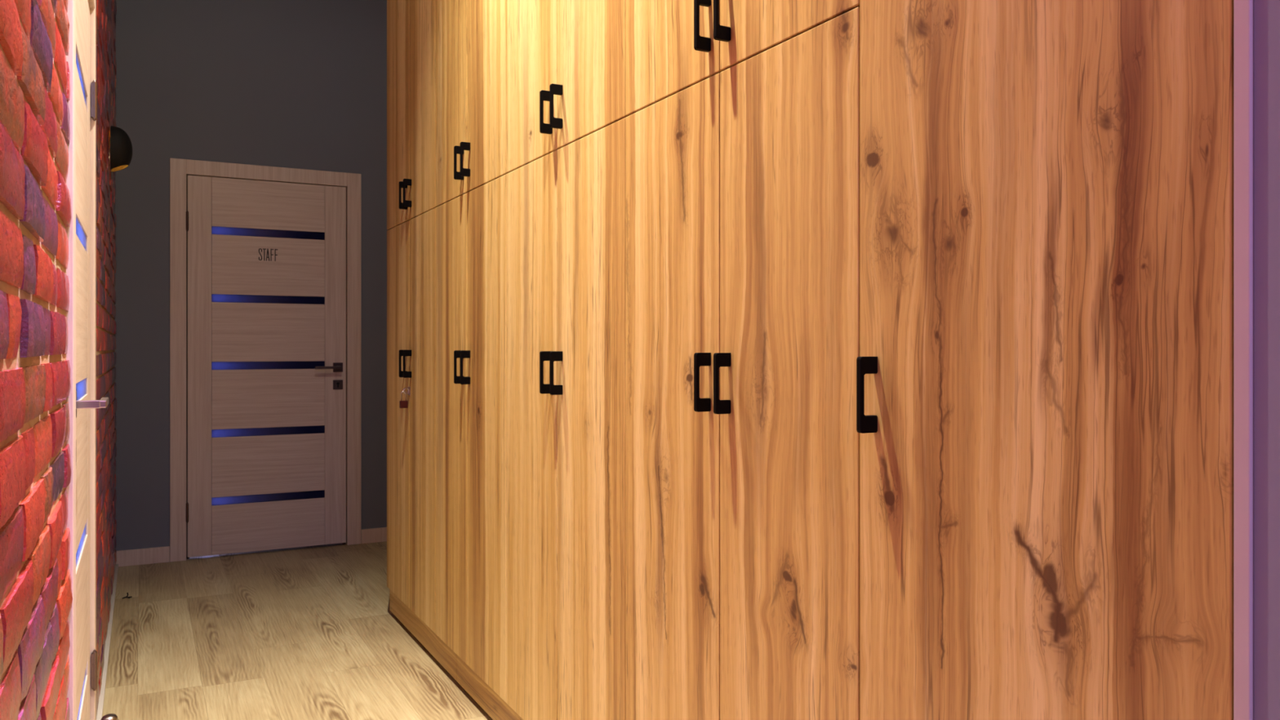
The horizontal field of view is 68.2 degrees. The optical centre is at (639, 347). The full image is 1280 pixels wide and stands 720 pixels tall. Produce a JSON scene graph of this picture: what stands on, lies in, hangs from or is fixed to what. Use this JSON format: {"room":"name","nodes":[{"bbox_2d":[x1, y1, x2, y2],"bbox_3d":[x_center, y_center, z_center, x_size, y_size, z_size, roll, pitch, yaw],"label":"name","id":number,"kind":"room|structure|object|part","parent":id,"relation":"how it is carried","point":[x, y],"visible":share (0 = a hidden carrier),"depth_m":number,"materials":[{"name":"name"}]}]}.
{"room":"hallway","nodes":[
{"label":"hallway","id":0,"kind":"room"},
{"bbox_2d":[0,0,116,719],"bbox_3d":[-0.608,-0.518,0.767,0.140,3.240,8.923,0,0,-28],"label":"wall","id":1,"kind":"structure","parent":0,"point":[36,597],"depth_m":1.24,"materials":[{"name":"red brick"}]},
{"bbox_2d":[66,0,108,719],"bbox_3d":[-1.287,0.065,2.128,0.170,2.074,0.960,0,0,-28],"label":"door","id":2,"kind":"structure","parent":1,"relation":"in","point":[81,182],"depth_m":2.22,"materials":[{"name":"brown wood"}]},
{"bbox_3d":[-1.283,-0.763,2.131,0.040,0.258,0.568,0,0,-28],"label":"rail panel","id":3,"kind":"part","parent":2,"relation":"part of","materials":[{"name":"brown wood"}]},
{"bbox_3d":[-1.283,-0.435,2.131,0.040,0.313,0.568,0,0,-28],"label":"rail panel","id":4,"kind":"part","parent":2,"relation":"part of","materials":[{"name":"brown wood"}]},
{"bbox_3d":[-1.283,-0.081,2.131,0.040,0.313,0.568,0,0,-28],"label":"rail panel","id":5,"kind":"part","parent":2,"relation":"part of","materials":[{"name":"brown wood"}]},
{"bbox_3d":[-1.283,0.275,2.131,0.040,0.313,0.568,0,0,-28],"label":"rail panel","id":6,"kind":"part","parent":2,"relation":"part of","materials":[{"name":"brown wood"}]},
{"bbox_3d":[-1.283,0.630,2.131,0.040,0.314,0.568,0,0,-28],"label":"rail panel","id":7,"kind":"part","parent":2,"relation":"part of","materials":[{"name":"brown wood"}]},
{"bbox_3d":[-1.283,0.959,2.131,0.040,0.259,0.568,0,0,-28],"label":"rail panel","id":8,"kind":"part","parent":2,"relation":"part of","materials":[{"name":"brown wood"}]},
{"bbox_3d":[-1.097,0.111,1.886,0.060,0.052,0.154,0,0,-28],"label":"handle","id":9,"kind":"part","parent":2,"relation":"part of","materials":[{"name":"silver metal"}]},
{"bbox_2d":[96,564,118,719],"bbox_3d":[-0.572,1.094,0.835,0.026,0.016,8.811,0,0,-28],"label":"baseboard","id":10,"kind":"structure","parent":1,"relation":"attached to","point":[101,699],"depth_m":3.38,"materials":[{"name":"white wood"}]},
{"bbox_2d":[110,125,132,172],"bbox_3d":[-2.126,-0.811,3.876,0.078,0.181,0.188,0,0,-28],"label":"wall lamp","id":11,"kind":"object","parent":1,"relation":"attached to","point":[121,146],"visible":1,"depth_m":3.81,"materials":[{"name":"black metal"}]},
{"bbox_2d":[114,0,387,551],"bbox_3d":[-1.984,-0.518,5.157,1.800,3.240,0.128,0,0,-28],"label":"wall","id":12,"kind":"structure","parent":0,"point":[299,84],"depth_m":4.97,"materials":[{"name":"grey paint"}]},
{"bbox_2d":[115,527,386,567],"bbox_3d":[-1.956,1.062,5.094,1.550,0.080,0.014,0,0,-28],"label":"baseboard","id":13,"kind":"structure","parent":12,"relation":"attached to","point":[157,554],"depth_m":4.81,"materials":[{"name":"brown wood"}]},
{"bbox_2d":[169,158,360,561],"bbox_3d":[-2.002,0.065,5.099,0.960,2.074,0.170,0,0,-28],"label":"door","id":14,"kind":"structure","parent":12,"relation":"in","point":[265,260],"depth_m":5.06,"materials":[{"name":"brown wood"}]},
{"bbox_3d":[-2.000,-0.763,5.095,0.568,0.258,0.040,0,0,-28],"label":"rail panel","id":15,"kind":"part","parent":14,"relation":"part of","materials":[{"name":"brown wood"}]},
{"bbox_3d":[-2.000,-0.435,5.095,0.568,0.313,0.040,0,0,-28],"label":"rail panel","id":16,"kind":"part","parent":14,"relation":"part of","materials":[{"name":"brown wood"}]},
{"bbox_3d":[-2.000,-0.081,5.095,0.568,0.313,0.040,0,0,-28],"label":"rail panel","id":17,"kind":"part","parent":14,"relation":"part of","materials":[{"name":"brown wood"}]},
{"bbox_3d":[-2.000,0.275,5.095,0.568,0.313,0.040,0,0,-28],"label":"rail panel","id":18,"kind":"part","parent":14,"relation":"part of","materials":[{"name":"brown wood"}]},
{"bbox_3d":[-2.000,0.630,5.095,0.568,0.314,0.040,0,0,-28],"label":"rail panel","id":19,"kind":"part","parent":14,"relation":"part of","materials":[{"name":"brown wood"}]},
{"bbox_3d":[-2.000,0.959,5.095,0.568,0.259,0.040,0,0,-28],"label":"rail panel","id":20,"kind":"part","parent":14,"relation":"part of","materials":[{"name":"brown wood"}]},
{"bbox_3d":[-1.708,0.111,5.191,0.154,0.052,0.060,0,0,-28],"label":"handle","id":21,"kind":"part","parent":14,"relation":"part of","materials":[{"name":"black metal"}]},
{"bbox_3d":[-1.675,0.207,5.239,0.052,0.052,0.007,0,0,-28],"label":"lock plate","id":22,"kind":"part","parent":14,"relation":"part of","materials":[{"name":"black metal"}]},
{"bbox_2d":[102,541,493,719],"bbox_3d":[-0.483,1.142,1.667,3.300,0.080,10.600,0,0,-28],"label":"floor","id":23,"kind":"structure","parent":0,"point":[305,633],"depth_m":3.51,"materials":[{"name":"brown wood"}]},
{"bbox_2d":[100,713,118,719],"bbox_3d":[-1.539,1.083,2.739,0.051,0.038,0.051,0,0,-28],"label":"door stop","id":24,"kind":"object","parent":23,"relation":"on","point":[110,716],"visible":1,"depth_m":2.73,"materials":[{"name":"silver metal"}]},
{"bbox_2d":[386,208,435,633],"bbox_3d":[-0.655,0.252,3.676,0.550,1.465,0.724,0,0,-28],"label":"door","id":25,"kind":"structure","parent":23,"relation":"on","point":[411,244],"depth_m":3.52,"materials":[{"name":"brown wood"}]},
{"bbox_3d":[-0.947,0.252,3.724,0.018,1.462,0.366,0,0,-28],"label":"door","id":26,"kind":"part","parent":25,"relation":"part of","materials":[{"name":"brown wood"}]},
{"bbox_3d":[-0.897,0.061,3.577,0.030,0.104,0.009,0,0,-28],"label":"handle","id":27,"kind":"part","parent":25,"relation":"part of","materials":[{"name":"black metal"}]},
{"bbox_2d":[399,391,408,408],"bbox_3d":[-0.887,0.195,3.547,0.029,0.065,0.015,0,0,-28],"label":"padlock","id":28,"kind":"object","parent":25,"relation":"hanging from","point":[402,404],"visible":1,"depth_m":3.54,"materials":[{"name":"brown metal"}]},
{"bbox_3d":[-0.867,0.061,3.521,0.030,0.104,0.009,0,0,-28],"label":"handle","id":29,"kind":"part","parent":25,"relation":"part of","materials":[{"name":"black metal"}]},
{"bbox_3d":[-0.778,0.252,3.403,0.018,1.462,0.353,0,0,-28],"label":"door","id":30,"kind":"part","parent":25,"relation":"part of","materials":[{"name":"brown wood"}]},
{"bbox_2d":[389,589,523,719],"bbox_3d":[-0.021,1.044,2.497,0.488,0.116,3.405,0,0,-28],"label":"plinth","id":31,"kind":"object","parent":23,"relation":"on","point":[479,691],"visible":0.41,"depth_m":3.09,"materials":[{"name":"brown wood"}]},
{"bbox_2d":[435,174,506,702],"bbox_3d":[-0.320,0.252,3.041,0.550,1.465,0.711,0,0,-28],"label":"door","id":32,"kind":"structure","parent":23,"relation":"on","point":[470,228],"depth_m":2.88,"materials":[{"name":"brown wood"}]},
{"bbox_3d":[-0.612,0.252,3.088,0.018,1.462,0.353,0,0,-28],"label":"door","id":33,"kind":"part","parent":32,"relation":"part of","materials":[{"name":"brown wood"}]},
{"bbox_3d":[-0.565,0.061,2.947,0.030,0.104,0.009,0,0,-28],"label":"handle","id":34,"kind":"part","parent":32,"relation":"part of","materials":[{"name":"black metal"}]},
{"bbox_3d":[-0.535,0.061,2.891,0.030,0.104,0.009,0,0,-28],"label":"handle","id":35,"kind":"part","parent":32,"relation":"part of","materials":[{"name":"black metal"}]},
{"bbox_3d":[-0.446,0.252,2.773,0.018,1.462,0.353,0,0,-28],"label":"door","id":36,"kind":"part","parent":32,"relation":"part of","materials":[{"name":"brown wood"}]},
{"bbox_2d":[506,117,625,719],"bbox_3d":[0.016,0.252,2.404,0.550,1.465,0.727,0,0,-28],"label":"door","id":37,"kind":"structure","parent":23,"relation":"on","point":[566,206],"depth_m":2.25,"materials":[{"name":"brown wood"}]},
{"bbox_3d":[-0.278,0.252,2.456,0.018,1.462,0.359,0,0,-28],"label":"door","id":38,"kind":"part","parent":37,"relation":"part of","materials":[{"name":"brown wood"}]},
{"bbox_3d":[-0.230,0.061,2.312,0.030,0.104,0.009,0,0,-28],"label":"handle","id":39,"kind":"part","parent":37,"relation":"part of","materials":[{"name":"black metal"}]},
{"bbox_3d":[-0.200,0.061,2.255,0.030,0.104,0.009,0,0,-28],"label":"handle","id":40,"kind":"part","parent":37,"relation":"part of","materials":[{"name":"black metal"}]},
{"bbox_3d":[-0.108,0.252,2.134,0.018,1.462,0.363,0,0,-28],"label":"door","id":41,"kind":"part","parent":37,"relation":"part of","materials":[{"name":"brown wood"}]},
{"bbox_2d":[625,7,859,719],"bbox_3d":[0.354,0.252,1.761,0.550,1.465,0.724,0,0,-28],"label":"door","id":42,"kind":"structure","parent":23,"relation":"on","point":[742,183],"depth_m":1.58,"materials":[{"name":"brown wood"}]},
{"bbox_3d":[0.062,0.252,1.811,0.018,1.462,0.360,0,0,-28],"label":"door","id":43,"kind":"part","parent":42,"relation":"part of","materials":[{"name":"brown wood"}]},
{"bbox_3d":[0.110,0.061,1.667,0.030,0.104,0.009,0,0,-28],"label":"handle","id":44,"kind":"part","parent":42,"relation":"part of","materials":[{"name":"black metal"}]},
{"bbox_3d":[0.140,0.061,1.610,0.030,0.104,0.009,0,0,-28],"label":"handle","id":45,"kind":"part","parent":42,"relation":"part of","materials":[{"name":"black metal"}]},
{"bbox_3d":[0.231,0.252,1.490,0.018,1.462,0.359,0,0,-28],"label":"door","id":46,"kind":"part","parent":42,"relation":"part of","materials":[{"name":"brown wood"}]},
{"bbox_2d":[856,0,1253,719],"bbox_3d":[0.647,-0.268,1.206,0.550,2.740,0.529,0,0,-28],"label":"tall cabinet","id":47,"kind":"object","parent":23,"relation":"on","point":[1055,364],"visible":0.98,"depth_m":1.04,"materials":[{"name":"brown wood"}]},
{"bbox_3d":[0.310,0.065,1.288,0.030,0.104,0.009,0,0,-28],"label":"handle","id":48,"kind":"part","parent":47,"relation":"part of","materials":[{"name":"black metal"}]},
{"bbox_3d":[0.780,-0.268,0.985,0.521,2.740,0.014,0,0,-28],"label":"panel","id":49,"kind":"part","parent":47,"relation":"part of","materials":[{"name":"white wood"}]},
{"bbox_2d":[1253,0,1279,719],"bbox_3d":[0.633,-0.518,1.420,0.656,3.240,8.923,0,0,-28],"label":"wall","id":50,"kind":"structure","parent":0,"point":[1266,12],"depth_m":0.85,"materials":[{"name":"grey paint"}]},
{"bbox_2d":[386,0,437,230],"bbox_3d":[-0.655,-1.059,3.676,0.550,1.158,0.724,0,0,-28],"label":"upper cabinet","id":51,"kind":"object","parent":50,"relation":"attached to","point":[411,24],"visible":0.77,"depth_m":3.52,"materials":[{"name":"brown wood"}]},
{"bbox_3d":[-0.947,-1.059,3.724,0.018,1.155,0.366,0,0,-28],"label":"door","id":52,"kind":"part","parent":51,"relation":"part of","materials":[{"name":"brown wood"}]},
{"bbox_3d":[-0.897,-0.575,3.577,0.030,0.104,0.009,0,0,-28],"label":"handle","id":53,"kind":"part","parent":51,"relation":"part of","materials":[{"name":"black metal"}]},
{"bbox_3d":[-0.867,-0.575,3.521,0.030,0.104,0.009,0,0,-28],"label":"handle","id":54,"kind":"part","parent":51,"relation":"part of","materials":[{"name":"black metal"}]},
{"bbox_3d":[-0.778,-1.059,3.403,0.018,1.155,0.353,0,0,-28],"label":"door","id":55,"kind":"part","parent":51,"relation":"part of","materials":[{"name":"brown wood"}]},
{"bbox_2d":[435,0,507,206],"bbox_3d":[-0.320,-1.059,3.041,0.550,1.158,0.711,0,0,-28],"label":"upper cabinet","id":56,"kind":"object","parent":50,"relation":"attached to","point":[470,35],"visible":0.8,"depth_m":2.90,"materials":[{"name":"brown wood"}]},
{"bbox_3d":[-0.612,-1.059,3.088,0.018,1.155,0.353,0,0,-28],"label":"door","id":57,"kind":"part","parent":56,"relation":"part of","materials":[{"name":"brown wood"}]},
{"bbox_3d":[-0.565,-0.575,2.947,0.030,0.104,0.009,0,0,-28],"label":"handle","id":58,"kind":"part","parent":56,"relation":"part of","materials":[{"name":"black metal"}]},
{"bbox_3d":[-0.535,-0.575,2.891,0.030,0.104,0.009,0,0,-28],"label":"handle","id":59,"kind":"part","parent":56,"relation":"part of","materials":[{"name":"black metal"}]},
{"bbox_3d":[-0.446,-1.059,2.773,0.018,1.155,0.353,0,0,-28],"label":"door","id":60,"kind":"part","parent":56,"relation":"part of","materials":[{"name":"brown wood"}]},
{"bbox_2d":[506,0,627,173],"bbox_3d":[0.016,-1.059,2.404,0.550,1.158,0.727,0,0,-28],"label":"upper cabinet","id":61,"kind":"object","parent":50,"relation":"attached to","point":[566,59],"visible":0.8,"depth_m":2.26,"materials":[{"name":"brown wood"}]},
{"bbox_3d":[-0.278,-1.059,2.456,0.018,1.155,0.359,0,0,-28],"label":"door","id":62,"kind":"part","parent":61,"relation":"part of","materials":[{"name":"brown wood"}]},
{"bbox_3d":[-0.230,-0.575,2.312,0.030,0.104,0.009,0,0,-28],"label":"handle","id":63,"kind":"part","parent":61,"relation":"part of","materials":[{"name":"black metal"}]},
{"bbox_3d":[-0.200,-0.575,2.255,0.030,0.104,0.009,0,0,-28],"label":"handle","id":64,"kind":"part","parent":61,"relation":"part of","materials":[{"name":"black metal"}]},
{"bbox_3d":[-0.108,-1.059,2.134,0.018,1.155,0.363,0,0,-28],"label":"door","id":65,"kind":"part","parent":61,"relation":"part of","materials":[{"name":"brown wood"}]},
{"bbox_2d":[625,0,859,115],"bbox_3d":[0.354,-1.059,1.761,0.550,1.158,0.724,0,0,-28],"label":"upper cabinet","id":66,"kind":"object","parent":50,"relation":"attached to","point":[672,46],"visible":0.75,"depth_m":1.70,"materials":[{"name":"brown wood"}]},
{"bbox_3d":[0.062,-1.059,1.811,0.018,1.155,0.360,0,0,-28],"label":"door","id":67,"kind":"part","parent":66,"relation":"part of","materials":[{"name":"brown wood"}]},
{"bbox_3d":[0.110,-0.575,1.667,0.030,0.104,0.009,0,0,-28],"label":"handle","id":68,"kind":"part","parent":66,"relation":"part of","materials":[{"name":"black metal"}]},
{"bbox_3d":[0.140,-0.575,1.610,0.030,0.104,0.009,0,0,-28],"label":"handle","id":69,"kind":"part","parent":66,"relation":"part of","materials":[{"name":"black metal"}]},
{"bbox_3d":[0.231,-1.059,1.490,0.018,1.155,0.359,0,0,-28],"label":"door","id":70,"kind":"part","parent":66,"relation":"part of","materials":[{"name":"brown wood"}]}
]}

